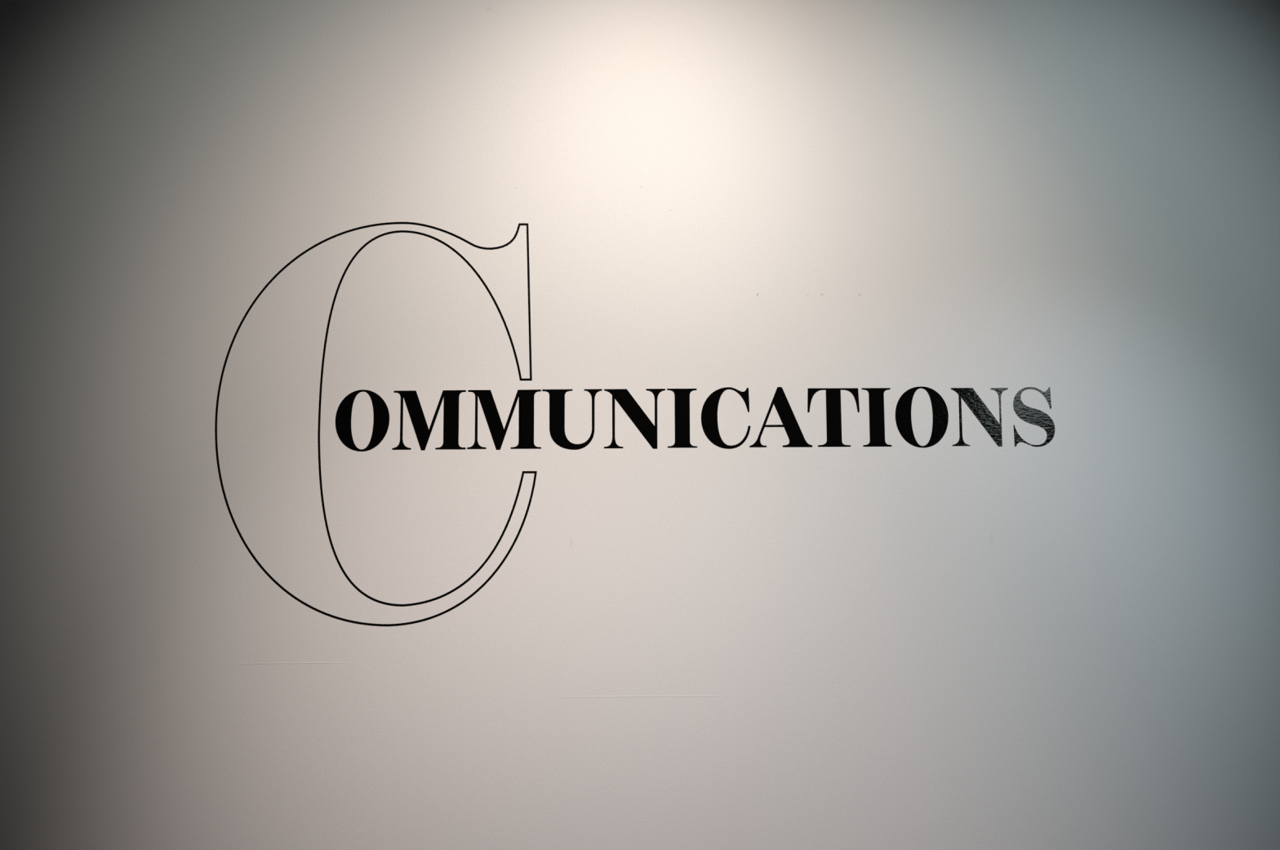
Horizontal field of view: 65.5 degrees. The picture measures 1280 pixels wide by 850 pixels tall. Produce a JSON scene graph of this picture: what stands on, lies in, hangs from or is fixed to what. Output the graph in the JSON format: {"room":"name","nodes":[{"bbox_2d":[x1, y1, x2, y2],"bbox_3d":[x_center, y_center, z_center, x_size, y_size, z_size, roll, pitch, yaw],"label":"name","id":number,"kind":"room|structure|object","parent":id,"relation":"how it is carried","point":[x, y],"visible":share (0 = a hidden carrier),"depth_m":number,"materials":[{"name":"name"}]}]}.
{"room":"museum gallery","nodes":[
{"label":"museum gallery","id":0,"kind":"room"},
{"bbox_2d":[0,0,1279,849],"bbox_3d":[-0.324,-0.042,2.569,5.800,3.600,0.120,0,-5,-1],"label":"wall","id":1,"kind":"structure","parent":0,"point":[1072,641],"depth_m":2.51,"materials":[{"name":"paint"}]},
{"bbox_2d":[335,389,389,451],"bbox_3d":[-0.698,-0.011,2.503,0.136,0.156,0.001,0,-5,-1],"label":"letter","id":2,"kind":"object","parent":1,"relation":"attached to","point":[380,411],"visible":1,"depth_m":2.50,"materials":[{"name":"black paint"}]},
{"bbox_2d":[214,222,537,626],"bbox_3d":[-0.663,-0.010,2.503,0.808,1.020,0.001,0,-5,-1],"label":"outlined letter","id":3,"kind":"object","parent":1,"relation":"attached to","point":[388,223],"visible":1,"depth_m":2.50,"materials":[{"name":"black paint"}]},
{"bbox_2d":[391,390,466,449],"bbox_3d":[-0.530,-0.012,2.504,0.184,0.151,0.001,0,-5,-1],"label":"letter","id":4,"kind":"object","parent":1,"relation":"attached to","point":[451,404],"visible":1,"depth_m":2.50,"materials":[{"name":"black paint"}]},
{"bbox_2d":[466,389,541,449],"bbox_3d":[-0.342,-0.013,2.506,0.187,0.152,0.001,0,-5,-1],"label":"letter","id":5,"kind":"object","parent":1,"relation":"attached to","point":[526,416],"visible":1,"depth_m":2.51,"materials":[{"name":"black paint"}]},
{"bbox_2d":[542,389,602,449],"bbox_3d":[-0.171,-0.014,2.507,0.151,0.153,0.001,0,-5,-1],"label":"letter","id":6,"kind":"object","parent":1,"relation":"attached to","point":[557,397],"visible":1,"depth_m":2.51,"materials":[{"name":"black paint"}]},
{"bbox_2d":[604,388,665,448],"bbox_3d":[-0.013,-0.016,2.509,0.156,0.152,0.001,0,-5,-1],"label":"letter","id":7,"kind":"object","parent":1,"relation":"attached to","point":[624,397],"visible":1,"depth_m":2.51,"materials":[{"name":"black paint"}]},
{"bbox_2d":[666,388,697,447],"bbox_3d":[0.106,-0.018,2.510,0.075,0.149,0.001,0,-5,-1],"label":"letter","id":8,"kind":"object","parent":1,"relation":"attached to","point":[682,396],"visible":1,"depth_m":2.51,"materials":[{"name":"black paint"}]},
{"bbox_2d":[701,386,750,448],"bbox_3d":[0.216,-0.018,2.511,0.125,0.156,0.001,0,-5,-1],"label":"letter","id":9,"kind":"object","parent":1,"relation":"attached to","point":[709,410],"visible":1,"depth_m":2.51,"materials":[{"name":"black paint"}]},
{"bbox_2d":[749,386,812,447],"bbox_3d":[0.354,-0.020,2.513,0.159,0.152,0.001,0,-5,-1],"label":"letter","id":10,"kind":"object","parent":1,"relation":"attached to","point":[796,437],"visible":1,"depth_m":2.51,"materials":[{"name":"black paint"}]},
{"bbox_2d":[807,387,859,446],"bbox_3d":[0.489,-0.019,2.514,0.132,0.148,0.001,0,-5,-1],"label":"letter","id":11,"kind":"object","parent":1,"relation":"attached to","point":[833,417],"visible":1,"depth_m":2.52,"materials":[{"name":"black paint"}]},
{"bbox_2d":[862,387,892,446],"bbox_3d":[0.598,-0.020,2.515,0.073,0.148,0.001,0,-5,-1],"label":"letter","id":12,"kind":"object","parent":1,"relation":"attached to","point":[876,395],"visible":1,"depth_m":2.52,"materials":[{"name":"black paint"}]},
{"bbox_2d":[895,386,948,447],"bbox_3d":[0.712,-0.020,2.516,0.134,0.155,0.001,0,-5,-1],"label":"letter","id":13,"kind":"object","parent":1,"relation":"attached to","point":[903,410],"visible":1,"depth_m":2.52,"materials":[{"name":"black paint"}]},
{"bbox_2d":[951,387,1008,446],"bbox_3d":[0.860,-0.020,2.517,0.146,0.149,0.001,0,-5,-1],"label":"letter","id":14,"kind":"object","parent":1,"relation":"attached to","point":[969,395],"visible":1,"depth_m":2.52,"materials":[{"name":"black paint"}]},
{"bbox_2d":[1013,386,1054,446],"bbox_3d":[0.996,-0.021,2.518,0.105,0.152,0.001,0,-5,-1],"label":"letter","id":15,"kind":"object","parent":1,"relation":"attached to","point":[1029,415],"visible":1,"depth_m":2.52,"materials":[{"name":"black paint"}]}
]}

